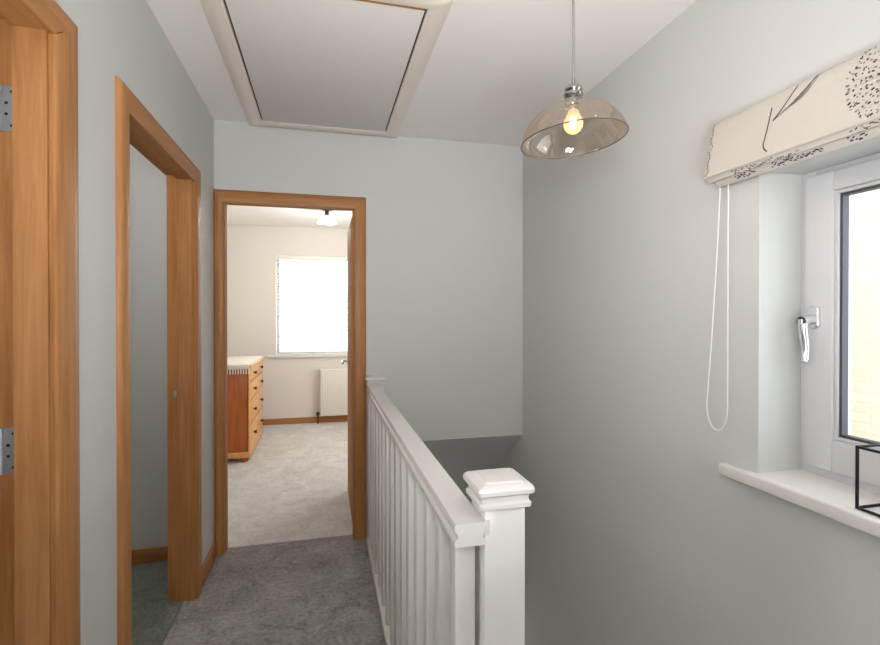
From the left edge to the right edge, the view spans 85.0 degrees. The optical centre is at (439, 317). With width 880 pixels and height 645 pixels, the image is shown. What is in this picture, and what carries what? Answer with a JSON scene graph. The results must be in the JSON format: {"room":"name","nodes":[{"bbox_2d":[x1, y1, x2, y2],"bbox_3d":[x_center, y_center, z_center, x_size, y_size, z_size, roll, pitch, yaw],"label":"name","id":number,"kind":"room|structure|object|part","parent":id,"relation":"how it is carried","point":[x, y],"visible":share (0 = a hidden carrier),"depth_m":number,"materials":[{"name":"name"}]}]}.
{"room":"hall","nodes":[
{"label":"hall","id":0,"kind":"room"},
{"bbox_2d":[55,0,214,644],"bbox_3d":[-0.763,0.122,0.418,0.110,2.400,4.569,0,0,-14],"label":"wall","id":1,"kind":"structure","parent":0,"point":[124,39],"depth_m":1.34,"materials":[{"name":"grey paint"}]},
{"bbox_2d":[0,0,80,644],"bbox_3d":[-0.819,0.308,0.677,0.132,2.025,0.988,0,0,-14],"label":"door","id":2,"kind":"structure","parent":1,"relation":"in","point":[40,401],"depth_m":1.05,"materials":[{"name":"brown wood"}]},
{"bbox_3d":[-0.763,-0.664,0.685,0.018,0.080,0.988,0,0,-14],"label":"architrave","id":3,"kind":"part","parent":2,"relation":"part of","materials":[{"name":"brown wood"}]},
{"bbox_3d":[-0.866,0.305,1.118,0.018,2.025,0.110,0,0,-14],"label":"architrave","id":4,"kind":"part","parent":2,"relation":"part of","materials":[{"name":"brown wood"}]},
{"bbox_2d":[115,76,201,644],"bbox_3d":[-1.101,0.303,1.846,0.132,2.020,0.943,0,0,-14],"label":"door frame","id":5,"kind":"structure","parent":1,"relation":"in","point":[135,125],"depth_m":2.21,"materials":[{"name":"brown wood"}]},
{"bbox_3d":[-0.944,0.306,1.437,0.018,2.020,0.073,0,0,-14],"label":"architrave","id":6,"kind":"part","parent":5,"relation":"part of","materials":[{"name":"brown wood"}]},
{"bbox_3d":[-1.046,-0.669,1.854,0.018,0.075,0.943,0,0,-14],"label":"architrave","id":7,"kind":"part","parent":5,"relation":"part of","materials":[{"name":"brown wood"}]},
{"bbox_3d":[-1.146,0.301,2.275,0.018,2.020,0.088,0,0,-14],"label":"architrave","id":8,"kind":"part","parent":5,"relation":"part of","materials":[{"name":"brown wood"}]},
{"bbox_2d":[202,540,216,586],"bbox_3d":[-1.058,1.271,1.910,0.014,0.085,1.544,0,0,-14],"label":"baseboard","id":9,"kind":"structure","parent":1,"relation":"attached to","point":[209,560],"depth_m":2.47,"materials":[{"name":"brown wood"}]},
{"bbox_2d":[227,224,347,418],"bbox_3d":[-1.102,0.197,4.559,2.479,2.600,3.421,0,0,-14],"label":"wall","id":10,"kind":"structure","parent":0,"point":[291,386],"depth_m":5.80,"materials":[{"name":"beige paint"}]},
{"bbox_2d":[263,415,347,424],"bbox_3d":[-1.383,1.256,5.963,2.369,0.072,0.014,0,0,-14],"label":"baseboard","id":11,"kind":"structure","parent":10,"relation":"attached to","point":[343,417],"depth_m":5.89,"materials":[{"name":"brown wood"}]},
{"bbox_2d":[268,260,347,357],"bbox_3d":[-1.358,-0.144,6.073,1.527,1.247,0.275,0,0,-14],"label":"window","id":12,"kind":"structure","parent":10,"relation":"in","point":[278,299],"depth_m":5.99,"materials":[{"name":"grey plastic"}]},
{"bbox_3d":[-1.351,0.465,6.047,1.527,0.028,0.215,0,0,-14],"label":"sill","id":13,"kind":"part","parent":12,"relation":"part of","materials":[{"name":"paint"}]},
{"bbox_2d":[276,255,347,354],"bbox_3d":[-1.341,-0.159,6.003,1.339,1.216,0.053,0,0,-14],"label":"blind","id":14,"kind":"object","parent":12,"relation":"attached to","point":[278,257],"visible":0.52,"depth_m":5.94,"materials":[{"name":"white"}]},
{"bbox_3d":[-1.341,0.444,6.007,1.331,0.012,0.038,0,0,-14],"label":"rail","id":15,"kind":"part","parent":14,"relation":"part of","materials":[{"name":"white plastic"}]},
{"bbox_2d":[316,368,347,423],"bbox_3d":[-1.081,0.958,5.985,0.892,0.665,0.108,0,0,-14],"label":"radiator","id":16,"kind":"object","parent":10,"relation":"attached to","point":[333,381],"visible":0.31,"depth_m":5.88,"materials":[{"name":"white metal"}]},
{"bbox_2d":[131,421,471,644],"bbox_3d":[-1.273,1.413,1.975,4.029,0.200,7.820,0,0,-14],"label":"floor","id":17,"kind":"structure","parent":0,"point":[318,591],"depth_m":2.51,"materials":[{"name":"grey carpet"}]},
{"bbox_2d":[227,356,263,461],"bbox_3d":[-2.037,0.861,4.750,0.480,0.876,1.004,0,0,-14],"label":"dresser","id":18,"kind":"object","parent":17,"relation":"on","point":[245,391],"visible":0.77,"depth_m":4.32,"materials":[{"name":"brown wood"}]},
{"bbox_2d":[227,356,262,374],"bbox_3d":[-2.040,0.460,4.742,0.442,0.083,1.018,0,0,-14],"label":"table runner","id":19,"kind":"object","parent":18,"relation":"on","point":[233,362],"visible":0.42,"depth_m":4.52,"materials":[{"name":"white fabric"}]},
{"bbox_3d":[-1.843,1.087,4.798,0.022,0.215,0.910,0,0,-14],"label":"drawer","id":20,"kind":"part","parent":18,"relation":"part of","materials":[{"name":"brown wood"}]},
{"bbox_3d":[-1.843,0.865,4.797,0.022,0.210,0.910,0,0,-14],"label":"drawer","id":21,"kind":"part","parent":18,"relation":"part of","materials":[{"name":"brown wood"}]},
{"bbox_3d":[-1.843,0.670,4.795,0.022,0.160,0.910,0,0,-14],"label":"drawer","id":22,"kind":"part","parent":18,"relation":"part of","materials":[{"name":"brown wood"}]},
{"bbox_3d":[-1.843,0.518,4.795,0.022,0.123,0.910,0,0,-14],"label":"drawer","id":23,"kind":"part","parent":18,"relation":"part of","materials":[{"name":"brown wood"}]},
{"bbox_2d":[365,375,534,644],"bbox_3d":[-0.130,0.964,1.894,0.168,1.299,2.004,0,0,-14],"label":"balustrade","id":24,"kind":"object","parent":17,"relation":"on","point":[447,569],"visible":1,"depth_m":1.10,"materials":[{"name":"white paint"}]},
{"bbox_3d":[-0.380,0.945,2.822,0.090,1.125,0.083,0,0,-14],"label":"newel post","id":25,"kind":"part","parent":24,"relation":"part of","materials":[{"name":"white paint"}]},
{"bbox_3d":[-0.172,1.400,1.875,0.068,0.246,1.910,0,0,-14],"label":"rail","id":26,"kind":"part","parent":24,"relation":"part of","materials":[{"name":"white paint"}]},
{"bbox_3d":[-0.164,0.405,1.850,0.074,0.044,1.932,0,0,-14],"label":"handrail","id":27,"kind":"part","parent":24,"relation":"part of","materials":[{"name":"white paint"}]},
{"bbox_3d":[0.117,0.993,0.983,0.085,1.252,0.085,0,0,-14],"label":"newel post","id":28,"kind":"part","parent":24,"relation":"part of","materials":[{"name":"white paint"}]},
{"bbox_2d":[130,120,522,549],"bbox_3d":[-1.494,0.108,2.648,4.139,2.400,0.110,0,0,-14],"label":"wall","id":29,"kind":"structure","parent":0,"point":[444,218],"depth_m":2.90,"materials":[{"name":"grey paint"}]},
{"bbox_2d":[131,546,167,563],"bbox_3d":[-2.368,1.273,2.380,2.091,0.075,0.014,0,0,-14],"label":"baseboard","id":30,"kind":"structure","parent":29,"relation":"attached to","point":[144,555],"depth_m":2.57,"materials":[{"name":"brown wood"}]},
{"bbox_2d":[214,189,365,554],"bbox_3d":[-0.854,0.298,2.796,0.834,2.019,0.132,0,0,-14],"label":"door frame","id":31,"kind":"structure","parent":29,"relation":"in","point":[222,198],"depth_m":2.71,"materials":[{"name":"brown wood"}]},
{"bbox_3d":[-1.221,0.299,2.649,0.052,2.019,0.018,0,0,-14],"label":"architrave","id":32,"kind":"part","parent":31,"relation":"part of","materials":[{"name":"brown wood"}]},
{"bbox_3d":[-0.841,-0.674,2.735,0.834,0.074,0.018,0,0,-14],"label":"architrave","id":33,"kind":"part","parent":31,"relation":"part of","materials":[{"name":"brown wood"}]},
{"bbox_2d":[341,218,352,523],"bbox_3d":[-0.624,0.328,3.284,0.090,1.937,0.696,0,0,-14],"label":"bedroom door","id":34,"kind":"structure","parent":31,"relation":"attached to","point":[349,233],"depth_m":3.31,"materials":[{"name":"brown wood"}]},
{"bbox_3d":[-0.598,0.328,3.291,0.038,1.937,0.696,0,0,-14],"label":"door panel","id":35,"kind":"part","parent":34,"relation":"part of","materials":[{"name":"brown wood"}]},
{"bbox_3d":[-0.471,0.298,2.830,0.072,2.019,0.018,0,0,-14],"label":"architrave","id":36,"kind":"part","parent":31,"relation":"part of","materials":[{"name":"brown wood"}]},
{"bbox_2d":[146,0,695,228],"bbox_3d":[-1.210,-1.138,2.062,4.420,0.100,8.210,0,0,-14],"label":"ceiling","id":37,"kind":"structure","parent":0,"point":[493,66],"depth_m":2.05,"materials":[{"name":"paint"}]},
{"bbox_2d":[200,0,452,137],"bbox_3d":[-0.509,-1.078,2.143,0.840,0.020,1.309,0,0,-14],"label":"hatch","id":38,"kind":"object","parent":37,"relation":"attached to","point":[357,67],"visible":1,"depth_m":1.98,"materials":[{"name":"beige paint"}]},
{"bbox_3d":[-0.879,-1.078,2.054,0.079,0.020,1.309,0,0,-14],"label":"hatch frame","id":39,"kind":"part","parent":38,"relation":"part of","materials":[{"name":"beige paint"}]},
{"bbox_3d":[-0.654,-1.082,2.744,0.840,0.020,0.074,0,0,-14],"label":"hatch frame","id":40,"kind":"part","parent":38,"relation":"part of","materials":[{"name":"beige paint"}]},
{"bbox_3d":[-0.365,-1.075,1.547,0.840,0.020,0.082,0,0,-14],"label":"hatch frame","id":41,"kind":"part","parent":38,"relation":"part of","materials":[{"name":"beige paint"}]},
{"bbox_3d":[-0.139,-1.079,2.233,0.078,0.020,1.309,0,0,-14],"label":"hatch frame","id":42,"kind":"part","parent":38,"relation":"part of","materials":[{"name":"beige paint"}]},
{"bbox_2d":[317,210,335,224],"bbox_3d":[-1.145,-1.034,4.861,0.192,0.142,0.192,0,0,-14],"label":"ceiling light","id":43,"kind":"object","parent":37,"relation":"attached to","point":[326,219],"visible":0.85,"depth_m":4.84,"materials":[{"name":"white metal"}]},
{"bbox_3d":[-1.145,-0.999,4.861,0.192,0.072,0.192,0,0,-14],"label":"lamp shade","id":44,"kind":"part","parent":43,"relation":"part of","materials":[{"name":"beige"}]},
{"bbox_2d":[521,0,628,158],"bbox_3d":[0.366,-0.778,1.318,0.286,0.609,0.287,0,0,-14],"label":"pendant lamp","id":45,"kind":"object","parent":37,"relation":"hanging from","point":[573,93],"visible":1,"depth_m":1.30,"materials":[{"name":"clear glass"}]},
{"bbox_3d":[0.366,-0.528,1.320,0.283,0.106,0.284,0,0,-14],"label":"lamp shade","id":46,"kind":"part","parent":45,"relation":"part of","materials":[{"name":"clear glass"}]},
{"bbox_2d":[429,443,515,501],"bbox_3d":[-0.248,1.716,4.312,0.939,2.076,2.521,0,0,-14],"label":"wall","id":47,"kind":"structure","parent":0,"point":[455,461],"depth_m":3.31,"materials":[{"name":"grey paint"}]},
{"bbox_2d":[470,0,879,644],"bbox_3d":[0.883,1.411,2.228,0.281,5.000,7.300,0,0,-14],"label":"wall","id":48,"kind":"structure","parent":0,"point":[635,534],"depth_m":1.72,"materials":[{"name":"grey paint"}]},
{"bbox_2d":[719,152,879,537],"bbox_3d":[1.144,0.035,0.941,0.254,0.921,1.232,0,0,-14],"label":"window","id":49,"kind":"structure","parent":48,"relation":"in","point":[824,482],"depth_m":1.34,"materials":[{"name":"grey plastic"}]},
{"bbox_2d":[704,45,879,430],"bbox_3d":[1.008,-0.126,0.954,0.069,0.978,1.262,0,0,-14],"label":"blind","id":50,"kind":"object","parent":49,"relation":"attached to","point":[837,108],"visible":1,"depth_m":1.24,"materials":[{"name":"fabric"}]},
{"bbox_3d":[0.883,-0.043,1.528,0.003,0.804,0.086,0,0,-14],"label":"pull cord","id":51,"kind":"part","parent":50,"relation":"part of","materials":[{"name":"white plastic"}]},
{"bbox_3d":[1.112,0.477,0.936,0.188,0.037,1.232,0,0,-14],"label":"sill","id":52,"kind":"part","parent":49,"relation":"part of","materials":[{"name":"paint"}]},
{"bbox_3d":[1.051,0.060,1.378,0.050,0.141,0.029,0,0,-14],"label":"lever","id":53,"kind":"part","parent":49,"relation":"part of","materials":[{"name":"silver metal"}]},
{"bbox_3d":[1.078,-0.002,1.384,0.011,0.066,0.031,0,0,-14],"label":"handle","id":54,"kind":"part","parent":49,"relation":"part of","materials":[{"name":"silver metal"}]},
{"bbox_3d":[1.233,0.019,0.971,0.067,0.890,0.988,0,0,-14],"label":"frame","id":55,"kind":"part","parent":49,"relation":"part of","materials":[{"name":"grey plastic"}]},
{"bbox_3d":[1.221,0.013,0.968,0.072,0.841,0.944,0,0,-14],"label":"sash","id":56,"kind":"part","parent":49,"relation":"part of","materials":[{"name":"grey plastic"}]},
{"bbox_2d":[855,444,879,516],"bbox_3d":[1.079,0.380,1.089,0.142,0.151,0.154,0,0,-14],"label":"cube","id":57,"kind":"object","parent":49,"relation":"on","point":[857,447],"visible":1,"depth_m":1.14,"materials":[{"name":"black metal"}]},
{"label":"outside","id":58,"kind":"structure","parent":0,"visible":0},
{"bbox_2d":[286,339,334,351],"bbox_3d":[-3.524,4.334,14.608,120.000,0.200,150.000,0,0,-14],"label":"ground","id":59,"kind":"structure","parent":58,"point":[316,346],"depth_m":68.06,"materials":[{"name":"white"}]},
{"bbox_2d":[280,305,287,351],"bbox_3d":[-17.804,1.456,43.032,7.400,5.200,8.600,0,0,-14],"label":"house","id":60,"kind":"structure","parent":59,"relation":"on","point":[282,326],"depth_m":43.83,"materials":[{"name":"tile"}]},
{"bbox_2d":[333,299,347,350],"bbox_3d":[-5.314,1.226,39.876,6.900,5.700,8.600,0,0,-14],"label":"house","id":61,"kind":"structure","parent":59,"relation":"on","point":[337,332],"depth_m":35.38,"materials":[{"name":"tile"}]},
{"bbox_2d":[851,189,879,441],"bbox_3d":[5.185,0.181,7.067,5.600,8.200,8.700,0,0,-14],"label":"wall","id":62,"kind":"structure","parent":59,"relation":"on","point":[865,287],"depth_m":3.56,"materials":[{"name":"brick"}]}
]}

